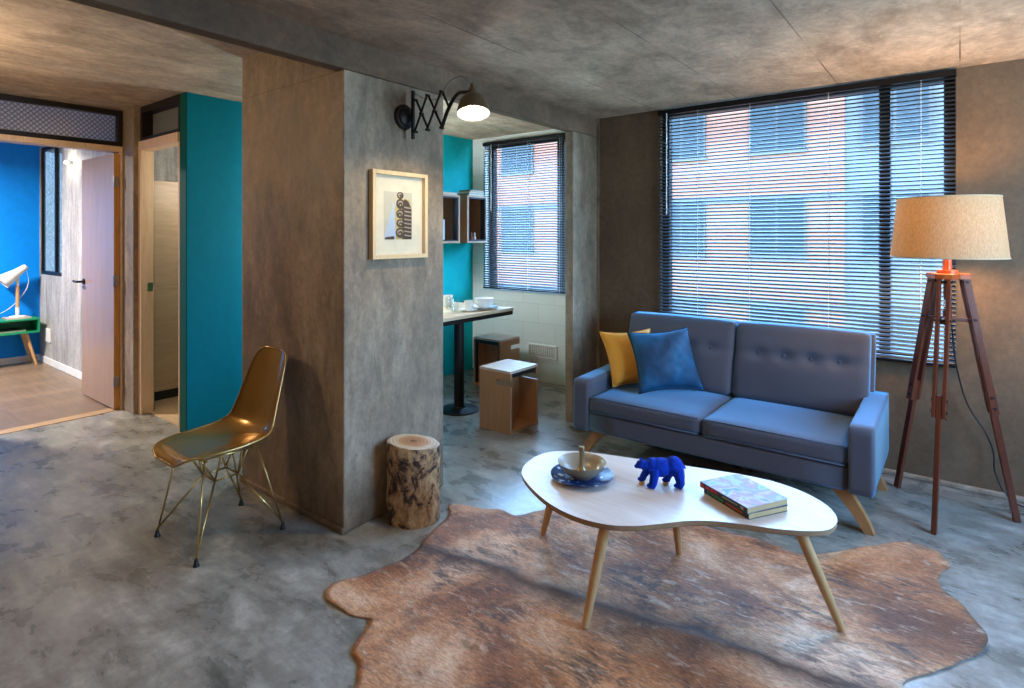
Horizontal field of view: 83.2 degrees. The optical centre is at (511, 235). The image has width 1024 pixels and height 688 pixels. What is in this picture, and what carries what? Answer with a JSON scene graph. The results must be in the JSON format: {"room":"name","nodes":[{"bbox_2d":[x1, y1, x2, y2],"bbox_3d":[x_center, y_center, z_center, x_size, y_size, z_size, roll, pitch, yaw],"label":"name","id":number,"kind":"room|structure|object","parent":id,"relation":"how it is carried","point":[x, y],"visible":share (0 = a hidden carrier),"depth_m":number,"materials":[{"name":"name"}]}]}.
{"room":"living room","nodes":[
{"label":"living room","id":0,"kind":"room"},
{"bbox_2d":[0,142,39,358],"bbox_3d":[-6.663,0.140,5.319,0.150,2.600,3.631,0,0,38],"label":"wall","id":1,"kind":"structure","parent":0,"point":[19,163],"depth_m":6.57,"materials":[{"name":"blue paint"}]},
{"bbox_2d":[0,354,38,364],"bbox_3d":[-6.538,1.405,5.348,0.012,0.070,3.430,0,0,38],"label":"baseboard","id":2,"kind":"structure","parent":1,"relation":"attached to","point":[20,359],"depth_m":6.53,"materials":[{"name":"white paint"}]},
{"bbox_2d":[0,92,140,414],"bbox_3d":[-4.333,0.190,3.273,0.340,2.500,4.055,0,0,38],"label":"wall","id":3,"kind":"structure","parent":0,"point":[131,116],"depth_m":4.68,"materials":[{"name":"concrete"}]},
{"bbox_2d":[0,93,122,146],"bbox_3d":[-3.540,-0.887,4.458,0.100,0.295,0.900,0,0,38],"label":"window","id":4,"kind":"structure","parent":3,"relation":"in","point":[19,115],"depth_m":4.48,"materials":[{"name":"metal"}]},
{"bbox_2d":[0,134,122,408],"bbox_3d":[-3.550,0.350,4.465,0.115,2.180,0.900,0,0,38],"label":"trim","id":5,"kind":"structure","parent":3,"relation":"attached to","point":[3,137],"depth_m":4.74,"materials":[{"name":"brown wood"}]},
{"bbox_2d":[0,408,122,434],"bbox_3d":[-3.550,1.440,4.465,0.115,0.007,0.900,0,0,38],"label":"trim","id":6,"kind":"structure","parent":3,"relation":"attached to","point":[35,425],"depth_m":4.47,"materials":[{"name":"brown wood"}]},
{"bbox_2d":[72,153,119,408],"bbox_3d":[-3.612,0.371,4.997,0.857,2.113,0.106,0,0,38],"label":"door","id":7,"kind":"structure","parent":3,"relation":"in","point":[100,282],"depth_m":4.95,"materials":[{"name":"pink wood"}]},
{"bbox_2d":[40,146,177,371],"bbox_3d":[-3.582,0.140,5.978,3.930,2.600,1.190,0,0,38],"label":"wall","id":8,"kind":"structure","parent":0,"point":[60,297],"depth_m":6.04,"materials":[{"name":"grey concrete"}]},
{"bbox_2d":[45,328,50,342],"bbox_3d":[-5.218,1.115,6.487,0.200,0.150,0.012,0,0,38],"label":"wall plate","id":9,"kind":"object","parent":8,"relation":"attached to","point":[47,331],"visible":1,"depth_m":6.46,"materials":[{"name":"white paint"}]},
{"bbox_2d":[41,147,61,276],"bbox_3d":[-5.138,-0.290,6.468,0.810,1.460,0.035,0,0,38],"label":"window","id":10,"kind":"structure","parent":8,"relation":"in","point":[51,157],"depth_m":6.51,"materials":[{"name":"glass"}]},
{"bbox_2d":[39,354,81,379],"bbox_3d":[-4.377,1.405,5.834,2.830,0.070,0.012,0,0,38],"label":"baseboard","id":11,"kind":"structure","parent":8,"relation":"attached to","point":[51,362],"depth_m":6.17,"materials":[{"name":"white paint"}]},
{"bbox_2d":[64,160,72,164],"bbox_3d":[-4.588,-0.760,5.962,0.044,0.044,0.068,0,0,38],"label":"wall light","id":12,"kind":"object","parent":8,"relation":"attached to","point":[68,162],"visible":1,"depth_m":5.96,"materials":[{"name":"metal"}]},
{"bbox_2d":[138,132,179,431],"bbox_3d":[-2.713,0.338,4.489,0.728,2.205,0.095,0,0,38],"label":"trim","id":13,"kind":"structure","parent":8,"relation":"attached to","point":[146,148],"depth_m":4.66,"materials":[{"name":"brown wood"}]},
{"bbox_2d":[148,283,152,290],"bbox_3d":[-2.943,0.415,4.695,0.004,0.070,0.037,0,0,38],"label":"strike plate","id":14,"kind":"object","parent":13,"relation":"attached to","point":[150,285],"visible":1,"depth_m":4.69,"materials":[{"name":"green metal"}]},
{"bbox_2d":[140,94,179,140],"bbox_3d":[-2.701,-0.905,4.503,0.730,0.281,0.100,0,0,38],"label":"window","id":15,"kind":"structure","parent":8,"relation":"in","point":[162,117],"depth_m":4.57,"materials":[{"name":"metal"}]},
{"bbox_2d":[187,92,241,429],"bbox_3d":[-2.049,0.190,4.668,0.098,2.500,1.140,0,0,38],"label":"wall","id":16,"kind":"structure","parent":0,"point":[214,125],"depth_m":4.34,"materials":[{"name":"paint"}]},
{"bbox_2d":[180,92,186,431],"bbox_3d":[-2.401,0.195,4.215,0.100,2.490,0.008,0,0,38],"label":"trim","id":17,"kind":"structure","parent":16,"relation":"attached to","point":[183,96],"depth_m":4.21,"materials":[{"name":"green paint"}]},
{"bbox_2d":[0,0,552,145],"bbox_3d":[-3.628,-1.113,4.621,6.600,0.135,7.050,0,0,38],"label":"ceiling","id":18,"kind":"structure","parent":0,"point":[61,50],"depth_m":3.47,"materials":[{"name":"concrete"}]},
{"bbox_2d":[242,51,442,531],"bbox_3d":[-0.992,0.190,3.360,0.983,2.500,0.683,0,0,38],"label":"pillar","id":19,"kind":"structure","parent":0,"point":[361,337],"depth_m":3.00,"materials":[{"name":"concrete"}]},
{"bbox_2d":[239,477,344,533],"bbox_3d":[-1.203,1.425,3.087,0.997,0.030,0.020,0,0,38],"label":"baseboard","id":20,"kind":"structure","parent":19,"relation":"attached to","point":[304,511],"depth_m":3.01,"materials":[{"name":"concrete"}]},
{"bbox_2d":[369,169,427,259],"bbox_3d":[-0.592,-0.110,3.044,0.033,0.455,0.378,0,0,38],"label":"framed picture","id":21,"kind":"object","parent":19,"relation":"attached to","point":[398,201],"visible":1,"depth_m":3.04,"materials":[{"name":"brown wood"}]},
{"bbox_2d":[384,191,411,238],"bbox_3d":[-0.600,-0.107,3.046,0.004,0.251,0.192,0,0,38],"label":"print","id":22,"kind":"object","parent":21,"relation":"attached to","point":[397,204],"depth_m":3.04},
{"bbox_2d":[394,76,489,138],"bbox_3d":[-0.349,-0.656,2.928,0.562,0.282,0.163,0,0,38],"label":"wall lamp","id":23,"kind":"object","parent":19,"relation":"attached to","point":[472,106],"visible":1,"depth_m":2.92,"materials":[{"name":"metal"}]},
{"bbox_2d":[443,134,472,375],"bbox_3d":[-1.037,0.190,5.774,0.340,2.500,1.870,0,0,38],"label":"wall","id":24,"kind":"structure","parent":0,"point":[457,151],"depth_m":6.07,"materials":[{"name":"teal paint"}]},
{"bbox_2d":[443,194,459,242],"bbox_3d":[-0.743,-0.168,5.676,0.244,0.475,0.415,0,0,38],"label":"shelf box","id":25,"kind":"object","parent":24,"relation":"attached to","point":[451,203],"visible":0.4,"depth_m":5.78,"materials":[{"name":"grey wood"}]},
{"bbox_2d":[443,220,444,239],"bbox_3d":[-0.716,-0.061,5.629,0.125,0.197,0.045,0,0,38],"label":"book","id":26,"kind":"object","parent":25,"relation":"in","point":[443,220],"visible":0.24,"depth_m":5.60,"materials":[{"name":"white paper"}]},
{"bbox_2d":[443,192,456,194],"bbox_3d":[-0.695,-0.418,5.692,0.160,0.026,0.280,0,0,38],"label":"book","id":27,"kind":"object","parent":25,"relation":"on","point":[448,193],"visible":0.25,"depth_m":5.68,"materials":[{"name":"paper"}]},
{"bbox_2d":[460,195,486,242],"bbox_3d":[-0.454,-0.172,6.048,0.244,0.485,0.307,0,0,38],"label":"shelf box","id":28,"kind":"object","parent":24,"relation":"attached to","point":[473,209],"visible":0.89,"depth_m":6.08,"materials":[{"name":"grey wood"}]},
{"bbox_2d":[458,193,483,195],"bbox_3d":[-0.428,-0.426,6.024,0.155,0.022,0.240,0,0,38],"label":"book","id":29,"kind":"object","parent":28,"relation":"on","point":[472,194],"visible":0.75,"depth_m":5.94,"materials":[{"name":"paper"}]},
{"bbox_2d":[458,191,483,193],"bbox_3d":[-0.425,-0.448,6.028,0.155,0.020,0.228,0,0,38],"label":"book","id":30,"kind":"object","parent":29,"relation":"on","point":[465,191],"visible":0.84,"depth_m":5.96,"materials":[{"name":"paper"}]},
{"bbox_2d":[459,190,483,191],"bbox_3d":[-0.421,-0.466,6.033,0.155,0.016,0.216,0,0,38],"label":"book","id":31,"kind":"object","parent":30,"relation":"on","point":[459,190],"visible":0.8,"depth_m":5.97,"materials":[{"name":"paper"}]},
{"bbox_2d":[0,360,1023,687],"bbox_3d":[-1.989,1.512,3.349,10.750,0.156,7.050,0,0,38],"label":"floor","id":32,"kind":"structure","parent":0,"point":[90,597],"depth_m":2.68,"materials":[{"name":"concrete"}]},
{"bbox_2d":[0,316,39,364],"bbox_3d":[-5.567,1.179,6.323,0.310,0.528,0.560,0,0,38],"label":"side table","id":33,"kind":"object","parent":32,"relation":"on","point":[32,325],"visible":0.89,"depth_m":6.45,"materials":[{"name":"green paint"}]},
{"bbox_2d":[0,327,25,333],"bbox_3d":[-5.555,1.046,6.371,0.230,0.022,0.250,0,0,38],"label":"book","id":34,"kind":"object","parent":33,"relation":"on","point":[9,330],"visible":1,"depth_m":6.35,"materials":[{"name":"paper"}]},
{"bbox_2d":[1,315,31,319],"bbox_3d":[-5.512,0.908,6.419,0.220,0.012,0.220,0,0,38],"label":"book","id":35,"kind":"object","parent":33,"relation":"on","point":[4,318],"visible":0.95,"depth_m":6.38,"materials":[{"name":"paper"}]},
{"bbox_2d":[0,265,28,317],"bbox_3d":[-5.551,0.611,6.399,0.187,0.582,0.305,0,0,38],"label":"table lamp","id":36,"kind":"object","parent":35,"relation":"on","point":[7,279],"visible":1,"depth_m":6.41,"materials":[{"name":"white metal"}]},
{"bbox_2d":[154,180,177,400],"bbox_3d":[-2.861,0.477,5.361,0.095,1.914,0.980,0,0,38],"label":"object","id":37,"kind":"object","parent":32,"relation":"on","point":[165,192],"visible":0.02,"depth_m":5.06,"materials":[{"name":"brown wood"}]},
{"bbox_2d":[152,346,286,567],"bbox_3d":[-1.399,1.010,2.803,0.460,0.859,0.551,0,0,38],"label":"shell chair","id":38,"kind":"object","parent":32,"relation":"on","point":[251,419],"visible":1,"depth_m":2.87,"materials":[{"name":"gold metal"}]},
{"bbox_2d":[386,434,439,529],"bbox_3d":[-0.504,1.238,2.951,0.271,0.403,0.254,0,0,38],"label":"tree stump","id":39,"kind":"object","parent":32,"relation":"on","point":[413,460],"visible":1,"depth_m":2.85,"materials":[{"name":"brown wood"}]},
{"bbox_2d":[443,302,513,415],"bbox_3d":[-0.722,1.042,5.017,1.075,0.797,1.180,0,0,38],"label":"dining table","id":40,"kind":"object","parent":32,"relation":"on","point":[458,408],"visible":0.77,"depth_m":4.74,"materials":[{"name":"brown wood"}]},
{"bbox_2d":[443,295,452,306],"bbox_3d":[-0.571,0.589,5.232,0.092,0.107,0.127,0,0,38],"label":"coffee cup","id":41,"kind":"object","parent":40,"relation":"on","point":[447,299],"visible":0.94,"depth_m":5.18,"materials":[{"name":"white ceramic"}]},
{"bbox_2d":[459,308,477,311],"bbox_3d":[-0.371,0.634,4.928,0.156,0.016,0.156,0,0,38],"label":"saucer","id":42,"kind":"object","parent":40,"relation":"on","point":[463,309],"visible":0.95,"depth_m":4.89,"materials":[{"name":"white ceramic"}]},
{"bbox_2d":[464,300,472,309],"bbox_3d":[-0.361,0.594,4.940,0.080,0.082,0.111,0,0,38],"label":"coffee cup","id":43,"kind":"object","parent":42,"relation":"on","point":[468,304],"visible":0.85,"depth_m":4.90,"materials":[{"name":"white ceramic"}]},
{"bbox_3d":[-0.246,0.634,5.084,0.252,0.016,0.252,0,0,38],"label":"dinner plate","id":44,"kind":"object","parent":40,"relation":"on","visible":0},
{"bbox_2d":[473,305,497,308],"bbox_3d":[-0.246,0.626,5.084,0.252,0.016,0.252,0,0,38],"label":"dinner plate","id":45,"kind":"object","parent":44,"relation":"on","point":[474,306],"visible":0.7,"depth_m":5.07,"materials":[{"name":"white ceramic"}]},
{"bbox_2d":[474,301,493,307],"bbox_3d":[-0.246,0.599,5.084,0.176,0.053,0.176,0,0,38],"label":"bowl","id":46,"kind":"object","parent":45,"relation":"on","point":[479,304],"visible":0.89,"depth_m":5.02,"materials":[{"name":"white ceramic"}]},
{"bbox_2d":[474,299,493,301],"bbox_3d":[-0.246,0.584,5.084,0.176,0.053,0.176,0,0,38],"label":"bowl","id":47,"kind":"object","parent":46,"relation":"on","point":[474,299],"visible":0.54,"depth_m":5.01,"materials":[{"name":"white ceramic"}]},
{"bbox_2d":[474,297,493,299],"bbox_3d":[-0.246,0.569,5.084,0.176,0.053,0.176,0,0,38],"label":"bowl","id":48,"kind":"object","parent":47,"relation":"on","point":[475,298],"visible":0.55,"depth_m":5.08,"materials":[{"name":"white ceramic"}]},
{"bbox_2d":[474,333,519,384],"bbox_3d":[-0.150,1.211,5.636,0.335,0.458,0.300,0,0,38],"label":"stool","id":49,"kind":"object","parent":32,"relation":"on","point":[492,347],"visible":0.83,"depth_m":5.61,"materials":[{"name":"brown wood"}]},
{"bbox_2d":[480,359,537,434],"bbox_3d":[-0.023,1.211,4.392,0.300,0.458,0.335,0,0,39],"label":"stool","id":50,"kind":"object","parent":32,"relation":"on","point":[508,398],"visible":1,"depth_m":4.33,"materials":[{"name":"brown wood"}]},
{"bbox_2d":[325,504,987,687],"bbox_3d":[0.501,1.430,2.175,2.497,0.017,1.833,0,0,17],"label":"cowhide rug","id":51,"kind":"object","parent":32,"relation":"on","point":[485,599],"visible":0.93,"depth_m":2.19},
{"bbox_2d":[522,451,845,631],"bbox_3d":[0.642,1.246,2.460,1.205,0.374,0.750,0,0,2],"label":"coffee table","id":52,"kind":"object","parent":51,"relation":"on","point":[620,504],"visible":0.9,"depth_m":2.25,"materials":[{"name":"white wood"}]},
{"bbox_2d":[551,464,613,486],"bbox_3d":[0.305,1.048,2.523,0.273,0.022,0.273,0,0,38],"label":"plate","id":53,"kind":"object","parent":52,"relation":"on","point":[605,476],"visible":0.66,"depth_m":2.49,"materials":[{"name":"blue ceramic"}]},
{"bbox_2d":[558,445,605,480],"bbox_3d":[0.305,0.985,2.523,0.211,0.131,0.211,0,0,38],"label":"bowl","id":54,"kind":"object","parent":53,"relation":"on","point":[581,465],"visible":1,"depth_m":2.54,"materials":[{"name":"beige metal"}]},
{"bbox_2d":[634,456,685,488],"bbox_3d":[0.628,0.997,2.443,0.220,0.132,0.085,0,0,1],"label":"bear figurine","id":55,"kind":"object","parent":52,"relation":"on","point":[672,466],"visible":1,"depth_m":2.42,"materials":[{"name":"blue plastic"}]},
{"bbox_2d":[704,489,787,519],"bbox_3d":[0.928,1.048,2.304,0.194,0.022,0.250,0,0,-21],"label":"paperback book","id":56,"kind":"object","parent":52,"relation":"on","point":[780,509],"visible":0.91,"depth_m":2.20,"materials":[{"name":"paper"}]},
{"bbox_2d":[700,473,787,513],"bbox_3d":[0.922,1.025,2.307,0.208,0.023,0.256,0,0,-23],"label":"paperback book","id":57,"kind":"object","parent":56,"relation":"on","point":[741,492],"visible":1,"depth_m":2.27,"materials":[{"name":"multicoloured paper"}]},
{"bbox_2d":[574,311,888,535],"bbox_3d":[1.299,0.995,3.542,1.659,0.891,0.849,0,0,38],"label":"sofa","id":58,"kind":"object","parent":32,"relation":"on","point":[794,401],"visible":0.8,"depth_m":3.34,"materials":[{"name":"blue fabric"}]},
{"bbox_2d":[599,328,649,386],"bbox_3d":[0.794,0.813,3.882,0.384,0.362,0.192,0,0,-6],"label":"cushion","id":59,"kind":"object","parent":58,"relation":"on","point":[618,346],"visible":0.62,"depth_m":3.82,"materials":[{"name":"yellow fabric"}]},
{"bbox_2d":[590,383,732,432],"bbox_3d":[0.955,1.063,3.674,0.712,0.129,0.636,0,0,38],"label":"seat cushion","id":60,"kind":"object","parent":58,"relation":"on","point":[668,410],"depth_m":3.50,"materials":[{"name":"blue fabric"}]},
{"bbox_2d":[627,327,704,393],"bbox_3d":[1.001,0.795,3.728,0.484,0.407,0.199,0,0,-7],"label":"cushion","id":61,"kind":"object","parent":58,"relation":"on","point":[664,360],"visible":1,"depth_m":3.67,"materials":[{"name":"blue fabric"}]},
{"bbox_2d":[629,311,738,394],"bbox_3d":[1.150,0.782,3.955,0.746,0.467,0.242,0,0,38],"label":"cushion","id":62,"kind":"object","parent":58,"relation":"on","point":[713,341],"depth_m":3.77,"materials":[{"name":"grey fabric"}]},
{"bbox_2d":[702,397,853,463],"bbox_3d":[1.520,1.063,3.236,0.712,0.129,0.636,0,0,38],"label":"seat cushion","id":63,"kind":"object","parent":58,"relation":"on","point":[785,430],"depth_m":3.09,"materials":[{"name":"blue fabric"}]},
{"bbox_2d":[732,321,871,415],"bbox_3d":[1.740,0.782,3.497,0.736,0.467,0.242,0,0,38],"label":"cushion","id":64,"kind":"object","parent":58,"relation":"on","point":[828,370],"depth_m":3.42,"materials":[{"name":"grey fabric"}]},
{"bbox_2d":[889,194,1023,534],"bbox_3d":[2.484,0.621,3.067,0.985,1.643,0.580,0,0,-7],"label":"floor lamp","id":65,"kind":"object","parent":32,"relation":"on","point":[948,228],"visible":1,"depth_m":2.90,"materials":[{"name":"brown wood"}]},
{"bbox_2d":[473,129,564,385],"bbox_3d":[0.313,0.190,5.809,1.970,2.500,0.160,0,0,38],"label":"wall","id":66,"kind":"structure","parent":0,"point":[537,317],"depth_m":5.88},
{"bbox_2d":[490,137,564,291],"bbox_3d":[0.234,-0.216,5.895,1.160,1.552,0.060,0,0,38],"label":"window","id":67,"kind":"structure","parent":66,"relation":"in","point":[558,137],"depth_m":5.78,"materials":[{"name":"black metal"}]},
{"bbox_2d":[482,132,564,293],"bbox_3d":[0.145,-0.217,5.800,1.145,1.545,0.054,0,0,38],"label":"blind","id":68,"kind":"object","parent":67,"relation":"attached to","point":[562,135],"visible":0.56,"depth_m":5.81,"materials":[{"name":"black metal"}]},
{"bbox_2d":[527,343,556,360],"bbox_3d":[0.298,1.145,5.708,0.350,0.140,0.018,0,0,38],"label":"air vent","id":69,"kind":"object","parent":66,"relation":"in","point":[540,351],"visible":1,"depth_m":5.70,"materials":[{"name":"white paint"}]},
{"bbox_2d":[565,131,596,422],"bbox_3d":[0.555,0.316,4.609,0.072,2.249,0.371,0,0,38],"label":"pillar","id":70,"kind":"structure","parent":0,"point":[580,149],"depth_m":4.52,"materials":[{"name":"concrete"}]},
{"bbox_2d":[596,119,598,368],"bbox_3d":[0.845,0.190,4.965,0.094,2.500,0.560,0,0,38],"label":"wall","id":71,"kind":"structure","parent":0,"point":[597,137],"depth_m":4.72,"materials":[{"name":"concrete"}]},
{"bbox_2d":[230,0,1023,118],"bbox_3d":[0.449,-1.060,1.108,4.150,0.200,6.500,0,0,38],"label":"ceiling","id":72,"kind":"structure","parent":0,"point":[597,59],"depth_m":2.83,"materials":[{"name":"concrete"}]},
{"bbox_2d":[67,0,596,136],"bbox_3d":[-1.240,-0.960,2.302,0.079,0.300,6.215,0,0,38],"label":"beam","id":73,"kind":"structure","parent":72,"relation":"attached to","point":[228,21],"depth_m":2.68,"materials":[{"name":"concrete"}]},
{"bbox_2d":[599,59,1023,496],"bbox_3d":[2.373,0.215,3.554,4.110,2.450,0.195,0,0,38],"label":"wall","id":74,"kind":"structure","parent":0,"point":[989,97],"depth_m":3.28,"materials":[{"name":"brown paint"}]},
{"bbox_2d":[663,77,955,360],"bbox_3d":[1.875,-0.110,3.899,1.780,1.700,0.060,0,0,38],"label":"window","id":75,"kind":"structure","parent":74,"relation":"in","point":[949,80],"depth_m":3.54,"materials":[{"name":"black metal"}]},
{"bbox_2d":[658,69,956,367],"bbox_3d":[1.813,-0.098,3.819,1.790,1.695,0.054,0,0,38],"label":"blind","id":76,"kind":"object","parent":75,"relation":"attached to","point":[952,73],"visible":0.81,"depth_m":3.78,"materials":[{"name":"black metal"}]},
{"bbox_2d":[882,468,1023,502],"bbox_3d":[2.234,1.425,3.529,3.900,0.030,0.025,0,0,38],"label":"baseboard","id":77,"kind":"structure","parent":74,"relation":"attached to","point":[885,470],"depth_m":3.28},
{"label":"outside","id":78,"kind":"structure","parent":0,"visible":0},
{"bbox_3d":[13.783,9.490,17.752,80.000,0.100,35.050,0,0,38],"label":"ground","id":79,"kind":"structure","parent":78,"visible":0},
{"bbox_2d":[497,83,943,350],"bbox_3d":[5.832,2.565,15.665,34.000,13.750,2.300,0,0,38],"label":"apartment building","id":80,"kind":"structure","parent":79,"relation":"on","point":[937,86],"depth_m":13.85,"materials":[{"name":"brick"}]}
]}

